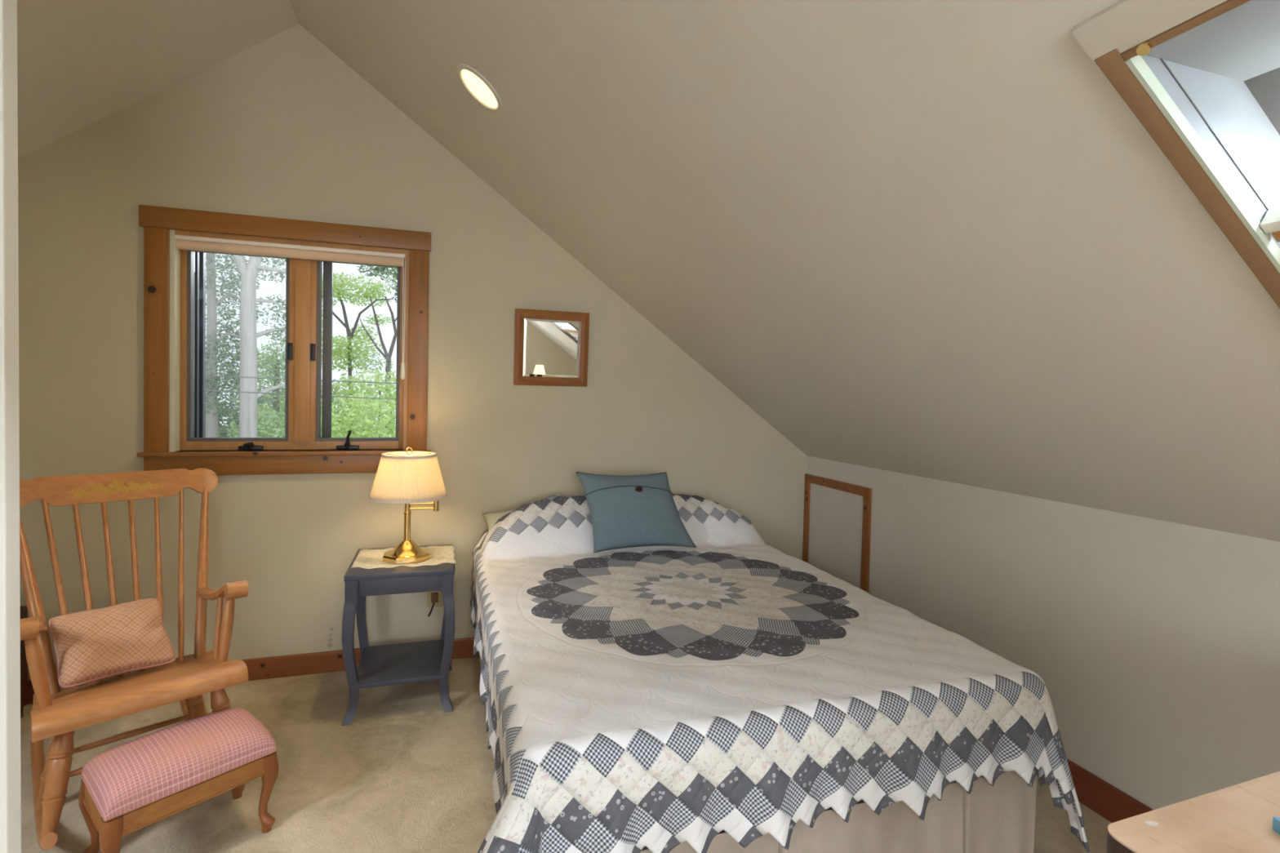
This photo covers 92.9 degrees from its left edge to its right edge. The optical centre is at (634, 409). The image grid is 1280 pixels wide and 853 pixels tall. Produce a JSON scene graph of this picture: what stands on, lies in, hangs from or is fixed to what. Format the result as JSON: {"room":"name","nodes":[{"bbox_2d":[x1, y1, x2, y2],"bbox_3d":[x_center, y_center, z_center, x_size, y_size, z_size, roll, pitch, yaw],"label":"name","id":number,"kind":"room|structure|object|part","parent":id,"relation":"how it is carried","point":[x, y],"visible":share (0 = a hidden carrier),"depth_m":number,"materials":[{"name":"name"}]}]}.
{"room":"bedroom","nodes":[
{"label":"bedroom","id":0,"kind":"room"},
{"bbox_2d":[17,24,807,679],"bbox_3d":[-1.505,-0.309,2.746,5.598,2.970,0.160,1,2,-18],"label":"wall","id":1,"kind":"structure","parent":0,"point":[282,126],"depth_m":2.70,"materials":[{"name":"paint"}]},
{"bbox_2d":[26,636,479,704],"bbox_3d":[-1.510,1.132,2.700,5.198,0.092,0.016,1,2,-18],"label":"baseboard","id":2,"kind":"structure","parent":1,"relation":"attached to","point":[280,666],"depth_m":2.71,"materials":[{"name":"brown wood"}]},
{"bbox_2d":[137,204,431,475],"bbox_3d":[-1.523,-0.276,2.781,1.134,1.106,0.304,1,2,-18],"label":"window","id":3,"kind":"structure","parent":1,"relation":"in","point":[175,279],"depth_m":2.69,"materials":[{"name":"brown wood"}]},
{"bbox_3d":[-1.968,-0.280,2.506,0.083,0.934,0.020,1,2,-18],"label":"casing","id":4,"kind":"part","parent":3,"relation":"part of","materials":[{"name":"brown wood"}]},
{"bbox_3d":[-1.738,-0.279,2.694,0.360,0.804,0.004,1,2,-18],"label":"glass pane","id":5,"kind":"part","parent":3,"relation":"part of","materials":[{"name":"clear glass"}]},
{"bbox_3d":[-1.733,-0.279,2.676,0.388,0.832,0.038,1,2,-18],"label":"gasket frame","id":6,"kind":"part","parent":3,"relation":"part of","materials":[{"name":"black rubber"}]},
{"bbox_3d":[-1.678,0.154,2.655,0.035,0.034,0.047,1,2,-6],"label":"crank handle","id":7,"kind":"part","parent":3,"relation":"part of","materials":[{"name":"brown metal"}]},
{"bbox_3d":[-1.501,0.189,2.693,1.134,0.018,0.094,1,2,-18],"label":"sill","id":8,"kind":"part","parent":3,"relation":"part of","materials":[{"name":"brown wood"}]},
{"bbox_3d":[-1.475,-0.782,2.642,1.122,0.084,0.026,1,2,-18],"label":"head casing","id":9,"kind":"part","parent":3,"relation":"part of","materials":[{"name":"brown wood"}]},
{"bbox_2d":[175,235,405,379],"bbox_3d":[-1.493,-0.444,2.683,0.914,0.594,0.064,1,2,-18],"label":"roller blind","id":10,"kind":"object","parent":3,"relation":"attached to","point":[182,242],"visible":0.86,"depth_m":2.67,"materials":[{"name":"fabric"}]},
{"bbox_3d":[-1.061,-0.451,2.799,0.012,0.500,0.006,1,2,-18],"label":"pull cord","id":11,"kind":"part","parent":10,"relation":"part of","materials":[{"name":"beige fabric"}]},
{"bbox_3d":[-1.513,-0.273,2.747,0.896,0.902,0.055,1,2,-18],"label":"frame","id":12,"kind":"part","parent":3,"relation":"part of","materials":[{"name":"brown wood"}]},
{"bbox_3d":[-1.485,-0.273,2.723,0.063,0.840,0.010,1,2,-18],"label":"post","id":13,"kind":"part","parent":3,"relation":"part of","materials":[{"name":"brown wood"}]},
{"bbox_3d":[-1.304,0.133,2.772,0.029,0.085,0.047,0,2,-34],"label":"crank handle","id":14,"kind":"part","parent":3,"relation":"part of","materials":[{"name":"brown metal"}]},
{"bbox_3d":[-1.281,-0.273,2.839,0.324,0.804,0.004,1,2,-18],"label":"glass pane","id":15,"kind":"part","parent":3,"relation":"part of","materials":[{"name":"clear glass"}]},
{"bbox_3d":[-1.275,-0.273,2.821,0.352,0.832,0.038,1,2,-18],"label":"gasket frame","id":16,"kind":"part","parent":3,"relation":"part of","materials":[{"name":"black rubber"}]},
{"bbox_3d":[-1.000,-0.267,2.812,0.086,0.934,0.020,1,2,-18],"label":"casing","id":17,"kind":"part","parent":3,"relation":"part of","materials":[{"name":"brown wood"}]},
{"bbox_2d":[426,591,443,616],"bbox_3d":[-0.938,0.892,2.862,0.070,0.148,0.036,1,2,-18],"label":"wall outlet","id":18,"kind":"object","parent":1,"relation":"attached to","point":[434,598],"visible":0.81,"depth_m":2.87,"materials":[{"name":"beige plastic"}]},
{"bbox_3d":[-0.949,0.931,2.846,0.033,0.071,0.010,1,2,-18],"label":"cord","id":19,"kind":"part","parent":18,"relation":"part of","materials":[{"name":"black plastic"}]},
{"bbox_3d":[-0.942,0.874,2.876,0.070,0.113,0.007,1,2,-18],"label":"plate","id":20,"kind":"part","parent":18,"relation":"part of","materials":[{"name":"beige plastic"}]},
{"bbox_2d":[513,308,589,386],"bbox_3d":[-0.405,-0.302,2.989,0.364,0.368,0.040,1,2,-18],"label":"wall mirror","id":21,"kind":"object","parent":1,"relation":"attached to","point":[551,348],"visible":1,"depth_m":2.99,"materials":[{"name":"brown wood"}]},
{"bbox_3d":[-0.558,-0.304,2.939,0.043,0.368,0.020,1,5,-18],"label":"frame rail","id":22,"kind":"part","parent":21,"relation":"part of","materials":[{"name":"brown wood"}]},
{"bbox_3d":[-0.411,-0.140,3.001,0.364,0.043,0.020,1,5,-18],"label":"frame rail","id":23,"kind":"part","parent":21,"relation":"part of","materials":[{"name":"brown wood"}]},
{"bbox_2d":[522,318,580,377],"bbox_3d":[-0.406,-0.302,2.993,0.286,0.290,0.008,1,5,-18],"label":"mirror glass","id":24,"kind":"object","parent":21,"relation":"on","point":[551,347],"depth_m":2.99,"materials":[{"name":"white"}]},
{"bbox_3d":[-0.398,-0.463,2.974,0.364,0.043,0.020,1,5,-18],"label":"frame rail","id":25,"kind":"part","parent":21,"relation":"part of","materials":[{"name":"brown wood"}]},
{"bbox_3d":[-0.252,-0.300,3.036,0.043,0.368,0.020,1,5,-18],"label":"frame rail","id":26,"kind":"part","parent":21,"relation":"part of","materials":[{"name":"brown wood"}]},
{"bbox_2d":[20,656,1111,852],"bbox_3d":[-0.697,1.324,0.118,5.598,0.120,5.760,1,2,-18],"label":"floor","id":27,"kind":"structure","parent":0,"point":[407,774],"depth_m":1.97,"materials":[{"name":"carpet"}]},
{"bbox_2d":[20,605,27,718],"bbox_3d":[-2.567,0.962,2.049,0.645,0.420,0.420,1,2,-18],"label":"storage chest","id":28,"kind":"object","parent":27,"relation":"on","point":[24,610],"visible":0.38,"depth_m":2.31,"materials":[{"name":"brown wood"}]},
{"bbox_3d":[-2.563,0.762,2.044,0.645,0.020,0.420,1,2,-18],"label":"lid","id":29,"kind":"part","parent":28,"relation":"part of","materials":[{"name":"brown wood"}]},
{"bbox_2d":[19,467,248,850],"bbox_3d":[-1.603,0.726,1.938,0.823,0.977,0.614,3,2,44],"label":"rocking chair","id":30,"kind":"object","parent":27,"relation":"on","point":[57,712],"visible":0.81,"depth_m":1.93,"materials":[{"name":"brown wood"}]},
{"bbox_3d":[-1.619,0.707,1.652,0.064,0.204,0.047,1,2,-18],"label":"arm post","id":31,"kind":"part","parent":30,"relation":"part of","materials":[{"name":"brown wood"}]},
{"bbox_3d":[-1.870,0.573,1.890,0.393,0.564,0.032,2,2,31],"label":"post","id":32,"kind":"part","parent":30,"relation":"part of","materials":[{"name":"brown wood"}]},
{"bbox_3d":[-1.717,1.028,1.810,0.110,0.326,0.048,1,2,-6],"label":"leg","id":33,"kind":"part","parent":30,"relation":"part of","materials":[{"name":"brown wood"}]},
{"bbox_3d":[-1.506,0.956,1.589,0.050,0.277,0.116,1,2,-18],"label":"leg","id":34,"kind":"part","parent":30,"relation":"part of","materials":[{"name":"brown wood"}]},
{"bbox_2d":[48,598,175,688],"bbox_3d":[-1.626,0.719,1.901,0.190,0.189,0.280,2,2,38],"label":"plaid cushion","id":35,"kind":"object","parent":30,"relation":"on","point":[94,645],"visible":1,"depth_m":1.86,"materials":[{"name":"fabric"}]},
{"bbox_3d":[-1.857,0.276,2.180,0.091,0.100,0.614,3,2,44],"label":"crest rail","id":36,"kind":"part","parent":30,"relation":"part of","materials":[{"name":"brown wood"}]},
{"bbox_3d":[-1.480,0.827,1.821,0.433,0.120,0.468,3,2,44],"label":"seat","id":37,"kind":"part","parent":30,"relation":"part of","materials":[{"name":"brown wood"}]},
{"bbox_3d":[-1.477,1.027,2.058,0.049,0.326,0.111,1,2,4],"label":"leg","id":38,"kind":"part","parent":30,"relation":"part of","materials":[{"name":"brown wood"}]},
{"bbox_3d":[-1.565,0.572,2.206,0.032,0.564,0.393,0,2,-33],"label":"post","id":39,"kind":"part","parent":30,"relation":"part of","materials":[{"name":"brown wood"}]},
{"bbox_3d":[-1.249,0.954,1.856,0.116,0.277,0.049,2,2,18],"label":"leg","id":40,"kind":"part","parent":30,"relation":"part of","materials":[{"name":"brown wood"}]},
{"bbox_3d":[-1.317,0.705,1.964,0.034,0.206,0.074,1,2,-18],"label":"arm post","id":41,"kind":"part","parent":30,"relation":"part of","materials":[{"name":"brown wood"}]},
{"bbox_2d":[78,707,278,852],"bbox_3d":[-1.254,1.052,1.689,0.277,0.317,0.395,2,2,38],"label":"footstool","id":42,"kind":"object","parent":27,"relation":"on","point":[128,787],"visible":1,"depth_m":1.61,"materials":[{"name":"pink fabric"}]},
{"bbox_3d":[-1.453,1.095,1.626,0.047,0.226,0.047,2,2,38],"label":"leg","id":43,"kind":"part","parent":42,"relation":"part of","materials":[{"name":"brown wood"}]},
{"bbox_3d":[-1.367,1.011,1.546,0.218,0.050,0.019,2,2,39],"label":"apron rail","id":44,"kind":"part","parent":42,"relation":"part of","materials":[{"name":"brown wood"}]},
{"bbox_3d":[-1.274,1.102,1.483,0.047,0.226,0.047,2,2,39],"label":"leg","id":45,"kind":"part","parent":42,"relation":"part of","materials":[{"name":"brown wood"}]},
{"bbox_3d":[-1.157,1.014,1.611,0.019,0.050,0.336,2,2,39],"label":"apron rail","id":46,"kind":"part","parent":42,"relation":"part of","materials":[{"name":"brown wood"}]},
{"bbox_3d":[-1.236,1.092,1.897,0.047,0.226,0.047,2,2,39],"label":"leg","id":47,"kind":"part","parent":42,"relation":"part of","materials":[{"name":"brown wood"}]},
{"bbox_3d":[-1.057,1.100,1.755,0.047,0.226,0.047,2,2,39],"label":"leg","id":48,"kind":"part","parent":42,"relation":"part of","materials":[{"name":"brown wood"}]},
{"bbox_2d":[341,544,454,725],"bbox_3d":[-0.972,0.908,2.556,0.410,0.572,0.418,1,2,-18],"label":"nightstand","id":49,"kind":"object","parent":27,"relation":"on","point":[388,664],"visible":0.88,"depth_m":2.41,"materials":[{"name":"blue paint"}]},
{"bbox_3d":[-1.086,0.922,2.330,0.057,0.550,0.055,1,2,-18],"label":"leg","id":50,"kind":"part","parent":49,"relation":"part of","materials":[{"name":"blue paint"}]},
{"bbox_3d":[-1.196,0.911,2.676,0.057,0.550,0.055,1,2,-18],"label":"leg","id":51,"kind":"part","parent":49,"relation":"part of","materials":[{"name":"blue paint"}]},
{"bbox_2d":[351,639,444,689],"bbox_3d":[-0.973,1.057,2.551,0.340,0.018,0.368,1,2,-18],"label":"shelf","id":52,"kind":"object","parent":49,"relation":"attached to","point":[388,664],"depth_m":2.51,"materials":[{"name":"blue paint"}]},
{"bbox_3d":[-0.912,0.682,2.375,0.320,0.066,0.016,1,2,-18],"label":"apron rail","id":53,"kind":"part","parent":49,"relation":"part of","materials":[{"name":"blue paint"}]},
{"bbox_2d":[351,545,456,577],"bbox_3d":[-0.963,0.655,2.572,0.397,0.074,0.326,1,2,-18],"label":"doily","id":54,"kind":"object","parent":49,"relation":"on","point":[366,558],"visible":0.75,"depth_m":2.54,"materials":[{"name":"beige fabric"}]},
{"bbox_2d":[368,447,447,564],"bbox_3d":[-0.943,0.386,2.542,0.307,0.464,0.307,1,2,-18],"label":"table lamp","id":55,"kind":"object","parent":54,"relation":"on","point":[409,478],"visible":1,"depth_m":2.45,"materials":[{"name":"beige fabric"}]},
{"bbox_3d":[-0.941,0.273,2.540,0.303,0.173,0.303,1,2,-18],"label":"lamp shade","id":56,"kind":"part","parent":55,"relation":"part of","materials":[{"name":"fabric"}]},
{"bbox_3d":[-0.943,0.358,2.542,0.307,0.012,0.307,1,2,-18],"label":"shade trim","id":57,"kind":"part","parent":55,"relation":"part of","materials":[{"name":"beige fabric"}]},
{"bbox_3d":[-0.939,0.188,2.537,0.216,0.011,0.216,1,2,-18],"label":"shade trim","id":58,"kind":"part","parent":55,"relation":"part of","materials":[{"name":"beige fabric"}]},
{"bbox_3d":[-0.887,0.402,2.557,0.125,0.047,0.023,1,2,-18],"label":"swing arm","id":59,"kind":"part","parent":55,"relation":"part of","materials":[{"name":"gold metal"}]},
{"bbox_3d":[-0.859,0.915,2.782,0.057,0.550,0.055,1,2,-18],"label":"leg","id":60,"kind":"part","parent":49,"relation":"part of","materials":[{"name":"blue paint"}]},
{"bbox_3d":[-0.750,0.927,2.437,0.057,0.550,0.055,1,2,-18],"label":"leg","id":61,"kind":"part","parent":49,"relation":"part of","materials":[{"name":"blue paint"}]},
{"bbox_2d":[479,653,1037,852],"bbox_3d":[0.181,0.958,2.272,1.384,0.525,1.778,1,2,-18],"label":"bed","id":62,"kind":"object","parent":27,"relation":"on","point":[998,818],"visible":0.2,"depth_m":1.54,"materials":[{"name":"beige fabric"}]},
{"bbox_2d":[481,510,512,531],"bbox_3d":[-0.379,0.552,2.907,0.675,0.170,0.175,1,2,-18],"label":"bed pillow","id":63,"kind":"object","parent":62,"relation":"on","point":[491,518],"visible":0.03,"depth_m":2.85,"materials":[{"name":"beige fabric"}]},
{"bbox_2d":[470,493,1089,852],"bbox_3d":[0.129,0.776,2.152,1.700,0.688,1.985,1,2,-18],"label":"quilt","id":64,"kind":"object","parent":62,"relation":"on","point":[660,699],"visible":0.98,"depth_m":1.55,"materials":[{"name":"white fabric"}]},
{"bbox_2d":[576,471,696,552],"bbox_3d":[0.013,0.459,2.785,0.554,0.350,0.173,1,2,-18],"label":"throw pillow","id":65,"kind":"object","parent":64,"relation":"on","point":[628,511],"visible":1,"depth_m":2.73,"materials":[{"name":"blue fabric"}]},
{"bbox_2d":[1106,771,1279,852],"bbox_3d":[1.188,0.915,0.673,1.105,0.750,0.629,1,2,-18],"label":"desk","id":66,"kind":"object","parent":27,"relation":"on","point":[1237,818],"visible":1,"depth_m":0.77,"materials":[{"name":"brown wood"}]},
{"bbox_2d":[1272,816,1279,835],"bbox_3d":[0.865,0.524,0.665,0.136,0.016,0.194,1,2,4],"label":"book","id":67,"kind":"object","parent":66,"relation":"on","point":[1276,820],"visible":1,"depth_m":0.76,"materials":[{"name":"blue paper"}]},
{"bbox_2d":[17,0,1279,542],"bbox_3d":[-0.659,-0.655,0.085,5.509,2.082,5.720,1,2,-18],"label":"ceiling","id":68,"kind":"structure","parent":0,"point":[934,239],"depth_m":1.54,"materials":[{"name":"paint"}]},
{"bbox_2d":[456,63,502,113],"bbox_3d":[-0.533,-1.106,2.098,0.157,0.117,0.192,1,2,-18],"label":"recessed light","id":69,"kind":"object","parent":68,"relation":"in","point":[478,87],"visible":1,"depth_m":2.09,"materials":[{"name":"paint"}]},
{"bbox_2d":[1071,0,1279,309],"bbox_3d":[1.151,-0.243,0.486,0.847,0.526,1.050,1,2,-18],"label":"window","id":70,"kind":"structure","parent":68,"relation":"attached to","point":[1201,77],"depth_m":0.86,"materials":[{"name":"glass"},{"name":"wood"},{"name":"cream plastic"}]},
{"bbox_3d":[0.809,-0.470,0.371,0.023,0.025,0.950,1,2,-18],"label":"head casing","id":71,"kind":"part","parent":70,"relation":"part of","materials":[{"name":"brown wood"}]},
{"bbox_3d":[1.283,-0.283,0.527,0.572,0.429,1.050,1,2,-18],"label":"roof frame","id":72,"kind":"part","parent":70,"relation":"part of","materials":[{"name":"white paint"}]},
{"bbox_2d":[806,456,1279,809],"bbox_3d":[1.845,0.783,0.923,0.120,1.030,5.400,1,2,-18],"label":"wall","id":73,"kind":"structure","parent":0,"point":[1154,644],"depth_m":1.89,"materials":[{"name":"paint"}]},
{"bbox_2d":[802,473,871,592],"bbox_3d":[1.052,0.739,3.211,0.014,0.738,0.552,1,2,-18],"label":"door","id":74,"kind":"structure","parent":73,"relation":"in","point":[837,521],"depth_m":3.18,"materials":[{"name":"paint"}]},
{"bbox_3d":[0.975,0.754,3.454,0.014,0.693,0.045,1,2,-18],"label":"trim","id":75,"kind":"part","parent":74,"relation":"part of","materials":[{"name":"brown wood"}]},
{"bbox_3d":[1.055,0.762,3.214,0.005,0.693,0.460,1,2,-18],"label":"panel","id":76,"kind":"part","parent":74,"relation":"part of","materials":[{"name":"paint"}]},
{"bbox_3d":[1.127,0.770,2.971,0.014,0.693,0.047,1,2,-18],"label":"trim","id":77,"kind":"part","parent":74,"relation":"part of","materials":[{"name":"brown wood"}]},
{"bbox_2d":[1066,758,1153,822],"bbox_3d":[1.772,1.243,0.907,0.016,0.108,5.384,1,2,-18],"label":"baseboard","id":78,"kind":"structure","parent":73,"relation":"attached to","point":[1110,802],"depth_m":1.89,"materials":[{"name":"brown wood"}]},
{"bbox_3d":[-0.475,-0.093,-0.785,0.102,2.770,3.595,1,2,-18],"label":"wall","id":79,"kind":"structure","parent":0,"visible":0},
{"bbox_2d":[0,0,21,852],"bbox_3d":[-1.010,-0.147,0.917,0.115,2.765,0.035,1,2,-18],"label":"trim","id":80,"kind":"structure","parent":79,"relation":"attached to","point":[10,594],"depth_m":0.93,"materials":[{"name":"paint"}]},
{"label":"outside","id":81,"kind":"structure","parent":0,"visible":0},
{"bbox_2d":[218,426,394,437],"bbox_3d":[-11.620,3.167,36.620,90.000,0.200,69.400,1,2,-18],"label":"ground","id":82,"kind":"structure","parent":81,"point":[220,426],"depth_m":58.39,"materials":[{"name":"green plant"}]},
{"bbox_2d":[205,253,264,437],"bbox_3d":[-6.881,0.531,10.148,1.177,6.707,1.425,0,2,-39],"label":"tree","id":83,"kind":"object","parent":82,"relation":"on","point":[212,342],"visible":0.59,"depth_m":9.84,"materials":[{"name":"green plant"}]},
{"bbox_2d":[204,404,266,437],"bbox_3d":[-7.446,1.855,10.839,1.747,3.981,1.631,1,2,-18],"label":"shrub","id":84,"kind":"object","parent":82,"relation":"on","point":[228,420],"visible":0.09,"depth_m":10.68,"materials":[{"name":"green plant"}]},
{"bbox_2d":[225,408,284,437],"bbox_3d":[-6.053,1.934,10.210,1.393,3.916,1.616,1,2,-7],"label":"shrub","id":85,"kind":"object","parent":82,"relation":"on","point":[276,432],"visible":0.23,"depth_m":9.88,"materials":[{"name":"green plant"}]},
{"bbox_2d":[232,254,285,437],"bbox_3d":[-4.937,0.731,8.302,1.014,6.490,1.020,1,2,-18],"label":"tree","id":86,"kind":"object","parent":82,"relation":"on","point":[248,402],"visible":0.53,"depth_m":7.80,"materials":[{"name":"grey plant"}]},
{"bbox_2d":[257,333,285,437],"bbox_3d":[-7.417,1.126,12.405,1.265,5.376,1.016,2,2,10],"label":"tree","id":87,"kind":"object","parent":82,"relation":"on","point":[275,368],"visible":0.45,"depth_m":12.31,"materials":[{"name":"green plant"}]},
{"bbox_2d":[235,391,322,433],"bbox_3d":[-9.264,1.578,16.018,2.385,4.183,1.659,1,2,-18],"label":"shrub","id":88,"kind":"object","parent":82,"relation":"on","point":[269,392],"visible":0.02,"depth_m":15.67,"materials":[{"name":"green plant"}]},
{"bbox_2d":[204,373,395,437],"bbox_3d":[-14.986,1.014,23.693,36.281,5.668,3.113,1,2,-18],"label":"hedge","id":89,"kind":"object","parent":82,"relation":"on","point":[343,374],"visible":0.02,"depth_m":24.70,"materials":[{"name":"green plant"}]},
{"bbox_2d":[280,382,358,437],"bbox_3d":[-7.665,1.514,14.842,1.973,4.441,1.639,1,2,-18],"label":"shrub","id":90,"kind":"object","parent":82,"relation":"on","point":[335,388],"visible":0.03,"depth_m":14.82,"materials":[{"name":"green plant"}]},
{"bbox_2d":[320,392,395,437],"bbox_3d":[-5.174,1.770,11.532,2.257,4.214,1.644,1,2,-18],"label":"shrub","id":91,"kind":"object","parent":82,"relation":"on","point":[366,424],"visible":0.27,"depth_m":11.29,"materials":[{"name":"green plant"}]},
{"bbox_2d":[321,271,396,434],"bbox_3d":[-7.884,-0.077,16.994,2.277,7.520,1.395,1,2,-18],"label":"tree","id":92,"kind":"object","parent":82,"relation":"on","point":[348,354],"visible":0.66,"depth_m":16.87,"materials":[{"name":"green plant"}]},
{"bbox_2d":[331,368,395,437],"bbox_3d":[-5.765,1.431,13.782,2.356,4.747,1.620,1,2,-18],"label":"shrub","id":93,"kind":"object","parent":82,"relation":"on","point":[372,392],"visible":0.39,"depth_m":13.47,"materials":[{"name":"green plant"}]},
{"bbox_2d":[357,265,397,306],"bbox_3d":[-3.139,1.033,7.968,0.961,5.982,0.499,1,2,-18],"label":"tree","id":94,"kind":"object","parent":82,"relation":"on","point":[380,271],"visible":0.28,"depth_m":7.83,"materials":[{"name":"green plant"}]},
{"bbox_2d":[360,271,397,434],"bbox_3d":[-6.543,0.061,15.755,1.143,7.368,0.639,1,2,-18],"label":"tree","id":95,"kind":"object","parent":82,"relation":"on","point":[387,356],"visible":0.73,"depth_m":15.75,"materials":[{"name":"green plant"}]},
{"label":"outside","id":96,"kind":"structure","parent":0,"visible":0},
{"bbox_2d":[205,375,395,383],"bbox_3d":[-3.822,-0.342,6.756,10.290,0.192,0.010,1,2,-18],"label":"utility wire","id":97,"kind":"object","parent":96,"point":[206,375],"visible":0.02,"depth_m":6.72,"materials":[{"name":"black metal"}]},
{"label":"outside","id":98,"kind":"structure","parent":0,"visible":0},
{"bbox_2d":[205,390,395,399],"bbox_3d":[-3.825,-0.173,6.761,10.298,0.342,0.010,1,2,-18],"label":"utility wire","id":99,"kind":"object","parent":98,"point":[206,390],"visible":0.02,"depth_m":6.72,"materials":[{"name":"black metal"}]}
]}

